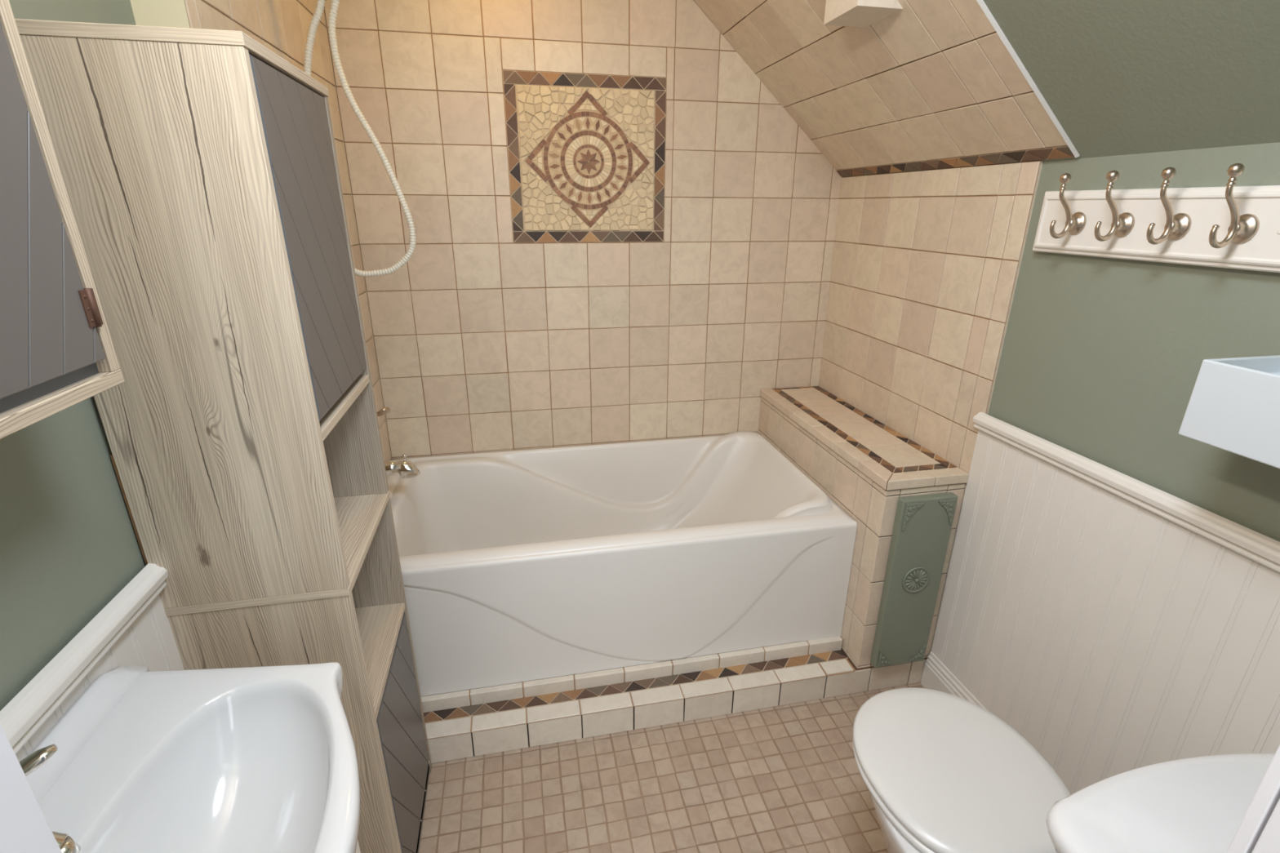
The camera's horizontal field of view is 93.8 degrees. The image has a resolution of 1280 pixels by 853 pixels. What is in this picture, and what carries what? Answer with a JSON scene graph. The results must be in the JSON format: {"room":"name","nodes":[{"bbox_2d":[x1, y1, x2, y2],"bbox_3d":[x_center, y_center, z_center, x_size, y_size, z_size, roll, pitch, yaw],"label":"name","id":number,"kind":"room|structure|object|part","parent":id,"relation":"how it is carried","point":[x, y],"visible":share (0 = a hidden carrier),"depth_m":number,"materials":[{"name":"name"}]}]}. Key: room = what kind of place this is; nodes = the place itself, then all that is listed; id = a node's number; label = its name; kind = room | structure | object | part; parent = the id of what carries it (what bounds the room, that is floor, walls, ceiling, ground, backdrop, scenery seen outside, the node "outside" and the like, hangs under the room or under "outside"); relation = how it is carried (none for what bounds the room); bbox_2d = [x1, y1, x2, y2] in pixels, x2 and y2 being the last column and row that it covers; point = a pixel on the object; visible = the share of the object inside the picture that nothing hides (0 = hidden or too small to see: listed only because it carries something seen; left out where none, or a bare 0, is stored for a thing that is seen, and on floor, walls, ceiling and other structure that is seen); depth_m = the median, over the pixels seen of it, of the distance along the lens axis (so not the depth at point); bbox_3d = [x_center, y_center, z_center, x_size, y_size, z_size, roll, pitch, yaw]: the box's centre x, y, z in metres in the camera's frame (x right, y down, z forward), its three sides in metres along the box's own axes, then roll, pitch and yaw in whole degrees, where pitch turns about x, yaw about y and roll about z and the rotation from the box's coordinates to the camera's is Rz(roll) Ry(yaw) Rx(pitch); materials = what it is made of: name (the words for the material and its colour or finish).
{"room":"bathroom","nodes":[
{"label":"bathroom","id":0,"kind":"room"},
{"bbox_2d":[0,0,391,711],"bbox_3d":[-0.826,-0.058,1.055,0.200,2.350,2.250,-4,21,-11],"label":"wall","id":1,"kind":"structure","parent":0,"point":[69,544],"depth_m":0.83,"materials":[{"name":"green paint"}]},
{"bbox_2d":[0,0,124,439],"bbox_3d":[-0.620,-0.218,0.335,0.149,0.569,0.573,-4,21,-11],"label":"upper cabinet","id":2,"kind":"object","parent":1,"relation":"attached to","point":[57,350],"visible":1,"depth_m":0.59,"materials":[{"name":"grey wood"}]},
{"bbox_3d":[-0.568,-0.222,0.345,0.008,0.537,0.541,-4,21,-11],"label":"panel","id":3,"kind":"part","parent":2,"relation":"part of","materials":[{"name":"grey wood"}]},
{"bbox_3d":[-0.623,0.042,0.430,0.145,0.016,0.573,-4,21,-11],"label":"panel","id":4,"kind":"part","parent":2,"relation":"part of","materials":[{"name":"brown wood"}]},
{"bbox_2d":[0,563,168,754],"bbox_3d":[-0.729,0.302,0.785,0.023,0.047,1.170,-4,21,-11],"label":"rail","id":5,"kind":"object","parent":1,"relation":"attached to","point":[21,717],"visible":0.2,"depth_m":0.77,"materials":[{"name":"white paint"}]},
{"bbox_2d":[15,594,184,761],"bbox_3d":[-0.748,0.749,0.946,0.014,0.912,1.170,-4,21,-11],"label":"wainscot","id":6,"kind":"structure","parent":1,"relation":"attached to","point":[149,642],"depth_m":0.91,"materials":[{"name":"white paint"}]},
{"bbox_3d":[-0.870,-0.550,1.582,0.004,1.790,0.930,-4,21,-10],"label":"tile panel","id":7,"kind":"part","parent":1,"relation":"part of","materials":[{"name":"brown tile"}]},
{"bbox_2d":[303,0,416,277],"bbox_3d":[-0.745,-0.821,1.499,0.262,0.879,0.087,-2,20,-7],"label":"shower hose","id":8,"kind":"object","parent":1,"relation":"attached to","point":[320,5],"visible":0.66,"depth_m":1.52,"materials":[{"name":"beige plastic"}]},
{"bbox_2d":[377,407,391,416],"bbox_3d":[-0.831,-0.045,1.869,0.119,0.149,0.149,-4,21,-11],"label":"tub valve","id":9,"kind":"object","parent":1,"relation":"attached to","point":[384,411],"visible":0.2,"depth_m":1.82,"materials":[{"name":"silver metal"}]},
{"bbox_2d":[384,453,420,478],"bbox_3d":[-0.805,0.132,1.941,0.170,0.086,0.060,-4,21,-11],"label":"tub spout","id":10,"kind":"object","parent":1,"relation":"attached to","point":[406,468],"visible":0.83,"depth_m":1.93,"materials":[{"name":"silver metal"}]},
{"bbox_3d":[-0.761,0.101,1.939,0.014,0.026,0.014,-4,21,-11],"label":"lift knob","id":11,"kind":"part","parent":10,"relation":"part of","materials":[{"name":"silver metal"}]},
{"bbox_2d":[324,0,842,458],"bbox_3d":[-0.110,-0.567,2.303,2.150,2.450,0.103,-4,21,-11],"label":"wall","id":12,"kind":"structure","parent":0,"point":[485,340],"depth_m":2.21,"materials":[{"name":"beige tile"}]},
{"bbox_2d":[502,70,666,242],"bbox_3d":[-0.180,-0.927,2.097,0.550,0.539,0.010,-4,21,-11],"label":"medallion","id":13,"kind":"object","parent":12,"relation":"attached to","point":[588,173],"visible":1,"depth_m":2.09,"materials":[{"name":"tile"}]},
{"bbox_2d":[418,682,924,852],"bbox_3d":[0.071,0.995,1.724,1.876,0.082,2.100,-4,21,-11],"label":"floor","id":14,"kind":"structure","parent":0,"point":[785,778],"depth_m":1.62,"materials":[{"name":"tile"}]},
{"bbox_2d":[14,18,431,852],"bbox_3d":[-0.682,0.244,1.191,0.289,1.692,0.390,-4,21,-11],"label":"tall cabinet","id":15,"kind":"object","parent":14,"relation":"on","point":[200,171],"visible":0.96,"depth_m":0.90,"materials":[{"name":"brown wood"}]},
{"bbox_3d":[-0.676,-0.543,0.902,0.285,0.016,0.390,-4,21,-11],"label":"panel","id":16,"kind":"part","parent":15,"relation":"part of","materials":[{"name":"brown wood"}]},
{"bbox_3d":[-0.641,-0.093,0.874,0.283,0.808,0.016,-4,21,-11],"label":"panel","id":17,"kind":"part","parent":15,"relation":"part of","materials":[{"name":"brown wood"}]},
{"bbox_2d":[164,490,390,616],"bbox_3d":[-0.681,0.230,1.187,0.284,0.015,0.388,-4,21,-11],"label":"shelf","id":18,"kind":"object","parent":15,"relation":"attached to","point":[359,513],"depth_m":1.03,"materials":[{"name":"brown wood"}]},
{"bbox_3d":[-0.646,0.700,1.166,0.283,0.853,0.014,-4,21,-11],"label":"panel","id":19,"kind":"part","parent":15,"relation":"part of","materials":[{"name":"brown wood"}]},
{"bbox_3d":[-0.549,-0.303,1.020,0.016,0.506,0.352,-4,21,-11],"label":"door","id":20,"kind":"part","parent":15,"relation":"part of","materials":[{"name":"grey paint"}]},
{"bbox_3d":[-0.717,-0.219,1.215,0.283,0.808,0.016,-4,21,-11],"label":"panel","id":21,"kind":"part","parent":15,"relation":"part of","materials":[{"name":"brown wood"}]},
{"bbox_2d":[355,602,404,719],"bbox_3d":[-0.681,0.511,1.290,0.278,0.016,0.356,-4,21,-11],"label":"shelf","id":22,"kind":"object","parent":15,"relation":"attached to","point":[380,624],"depth_m":1.36,"materials":[{"name":"brown wood"}]},
{"bbox_3d":[-0.721,0.574,1.507,0.283,0.853,0.016,-4,21,-11],"label":"panel","id":23,"kind":"part","parent":15,"relation":"part of","materials":[{"name":"brown wood"}]},
{"bbox_3d":[-0.555,0.767,1.414,0.016,0.525,0.352,-4,21,-11],"label":"door","id":24,"kind":"part","parent":15,"relation":"part of","materials":[{"name":"grey paint"}]},
{"bbox_3d":[-0.684,1.002,1.471,0.278,0.016,0.356,-4,21,-11],"label":"panel","id":25,"kind":"part","parent":15,"relation":"part of","materials":[{"name":"wood"}]},
{"bbox_2d":[355,840,360,852],"bbox_3d":[-0.521,0.919,0.759,0.332,0.724,0.440,-4,21,-11],"label":"vanity","id":26,"kind":"object","parent":14,"relation":"on","point":[357,849],"visible":0.02,"depth_m":0.90,"materials":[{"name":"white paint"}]},
{"bbox_2d":[26,662,360,852],"bbox_3d":[-0.494,0.500,0.616,0.385,0.159,0.652,-4,21,-11],"label":"sink","id":27,"kind":"object","parent":26,"relation":"in","point":[257,759],"visible":0.98,"depth_m":0.76,"materials":[{"name":"white ceramic"}]},
{"bbox_2d":[18,743,80,852],"bbox_3d":[-0.599,0.392,0.556,0.115,0.132,0.072,-13,24,-33],"label":"sink faucet","id":28,"kind":"object","parent":27,"relation":"on","point":[39,757],"visible":0.33,"depth_m":0.57,"materials":[{"name":"silver metal"}]},
{"bbox_3d":[-0.601,0.337,0.560,0.021,0.032,0.089,17,26,39],"label":"lever","id":29,"kind":"part","parent":28,"relation":"part of","materials":[{"name":"silver metal"}]},
{"bbox_3d":[-0.586,0.398,0.558,0.087,0.035,0.028,-4,21,-11],"label":"spout","id":30,"kind":"part","parent":28,"relation":"part of","materials":[{"name":"silver metal"}]},
{"bbox_2d":[421,636,926,763],"bbox_3d":[0.074,0.827,1.866,1.760,0.140,0.126,-4,21,-11],"label":"step","id":31,"kind":"structure","parent":14,"relation":"on","point":[482,721],"depth_m":1.83,"materials":[{"name":"tile"}]},
{"bbox_2d":[386,431,857,696],"bbox_3d":[-0.143,0.399,2.155,1.502,0.462,0.807,-4,21,-11],"label":"bathtub","id":32,"kind":"object","parent":31,"relation":"on","point":[521,565],"visible":0.93,"depth_m":1.88,"materials":[{"name":"white ceramic"}]},
{"bbox_2d":[386,431,854,568],"bbox_3d":[-0.144,0.380,2.154,1.502,0.426,0.795,-4,21,-11],"label":"basin","id":33,"kind":"object","parent":32,"relation":"in","point":[732,500],"depth_m":2.33,"materials":[{"name":"white ceramic"}]},
{"bbox_2d":[757,386,968,670],"bbox_3d":[0.731,0.348,2.269,0.268,0.766,0.928,-4,21,-11],"label":"tiled ledge","id":34,"kind":"object","parent":14,"relation":"on","point":[860,462],"visible":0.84,"depth_m":1.91,"materials":[{"name":"brown tile"}]},
{"bbox_2d":[870,492,958,667],"bbox_3d":[0.827,0.479,1.815,0.177,0.590,0.038,-4,21,-11],"label":"carved panel","id":35,"kind":"object","parent":34,"relation":"attached to","point":[921,533],"visible":1,"depth_m":1.79,"materials":[{"name":"green paint"}]},
{"bbox_2d":[852,687,1275,852],"bbox_3d":[0.682,0.779,1.070,0.444,0.784,0.771,-4,21,-11],"label":"toilet","id":36,"kind":"object","parent":14,"relation":"on","point":[941,772],"visible":0.99,"depth_m":1.10,"materials":[{"name":"white ceramic"}]},
{"bbox_3d":[0.643,0.710,1.228,0.384,0.017,0.410,-4,21,-11],"label":"seat","id":37,"kind":"part","parent":36,"relation":"part of","materials":[{"name":"white plastic"}]},
{"bbox_3d":[0.661,0.934,1.214,0.378,0.394,0.585,-4,21,-11],"label":"bowl","id":38,"kind":"part","parent":36,"relation":"part of","materials":[{"name":"white ceramic"}]},
{"bbox_3d":[0.642,0.688,1.226,0.380,0.022,0.406,-4,21,-11],"label":"lid","id":39,"kind":"part","parent":36,"relation":"part of","materials":[{"name":"white plastic"}]},
{"bbox_3d":[0.736,0.516,0.708,0.444,0.040,0.263,-4,21,-11],"label":"tank lid","id":40,"kind":"part","parent":36,"relation":"part of","materials":[{"name":"white ceramic"}]},
{"bbox_2d":[693,0,1279,177],"bbox_3d":[0.086,-0.943,0.930,2.056,0.942,2.250,-4,21,-11],"label":"ceiling","id":41,"kind":"structure","parent":0,"point":[929,84],"depth_m":1.29,"materials":[{"name":"beige tile"}]},
{"bbox_2d":[823,0,902,27],"bbox_3d":[0.523,-1.013,1.398,0.113,0.100,0.156,-4,21,-11],"label":"ceiling box","id":42,"kind":"object","parent":41,"relation":"attached to","point":[848,13],"visible":1,"depth_m":1.40,"materials":[{"name":"plastic"}]},
{"bbox_3d":[0.465,-1.115,1.613,0.869,0.763,1.033,-4,21,-11],"label":"tile panel","id":43,"kind":"part","parent":41,"relation":"part of","materials":[{"name":"brown tile"}]},
{"bbox_2d":[818,142,1279,651],"bbox_3d":[1.052,0.140,1.544,0.111,1.660,2.250,-4,21,-11],"label":"wall","id":44,"kind":"structure","parent":0,"point":[943,311],"depth_m":1.49,"materials":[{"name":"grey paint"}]},
{"bbox_3d":[0.870,-0.050,2.149,0.011,1.597,0.934,-4,21,-11],"label":"tile panel","id":45,"kind":"part","parent":44,"relation":"part of","materials":[{"name":"brown tile"}]},
{"bbox_2d":[920,651,986,710],"bbox_3d":[1.062,0.994,1.438,0.016,0.130,1.173,-4,21,-11],"label":"baseboard","id":46,"kind":"structure","parent":44,"relation":"attached to","point":[935,676],"depth_m":1.90,"materials":[{"name":"white paint"}]},
{"bbox_2d":[931,430,1279,794],"bbox_3d":[1.079,0.627,1.307,0.014,0.910,1.175,-4,21,-11],"label":"wainscot","id":47,"kind":"structure","parent":44,"relation":"attached to","point":[1113,636],"depth_m":1.37,"materials":[{"name":"white paint"}]},
{"bbox_2d":[973,412,1279,573],"bbox_3d":[1.066,0.182,1.144,0.023,0.047,1.182,-4,21,-11],"label":"rail","id":48,"kind":"object","parent":44,"relation":"attached to","point":[1264,550],"visible":1,"depth_m":1.23,"materials":[{"name":"white paint"}]},
{"bbox_2d":[1032,163,1279,272],"bbox_3d":[0.992,-0.414,1.180,0.096,0.171,0.558,-4,21,-11],"label":"coat rack","id":49,"kind":"object","parent":44,"relation":"attached to","point":[1231,226],"visible":1,"depth_m":1.14,"materials":[{"name":"white paint"}]},
{"bbox_2d":[1178,355,1279,468],"bbox_3d":[1.053,0.024,0.809,0.176,0.132,0.460,-4,21,-11],"label":"wall box","id":50,"kind":"object","parent":44,"relation":"attached to","point":[1233,406],"visible":1,"depth_m":0.94,"materials":[{"name":"white metal"}]},
{"bbox_3d":[0.341,0.233,0.283,2.150,2.350,0.140,-4,21,-11],"label":"wall","id":51,"kind":"structure","parent":0,"visible":0},
{"bbox_2d":[0,722,62,852],"bbox_3d":[-0.240,0.392,0.220,0.105,2.090,0.154,-4,21,-11],"label":"door frame","id":52,"kind":"structure","parent":51,"relation":"attached to","point":[24,828],"depth_m":0.19,"materials":[{"name":"white paint"}]},
{"bbox_2d":[1226,744,1279,852],"bbox_3d":[0.434,0.346,0.353,0.105,2.090,0.154,-4,21,-11],"label":"door frame","id":53,"kind":"structure","parent":51,"relation":"attached to","point":[1259,830],"depth_m":0.36,"materials":[{"name":"white paint"}]}
]}

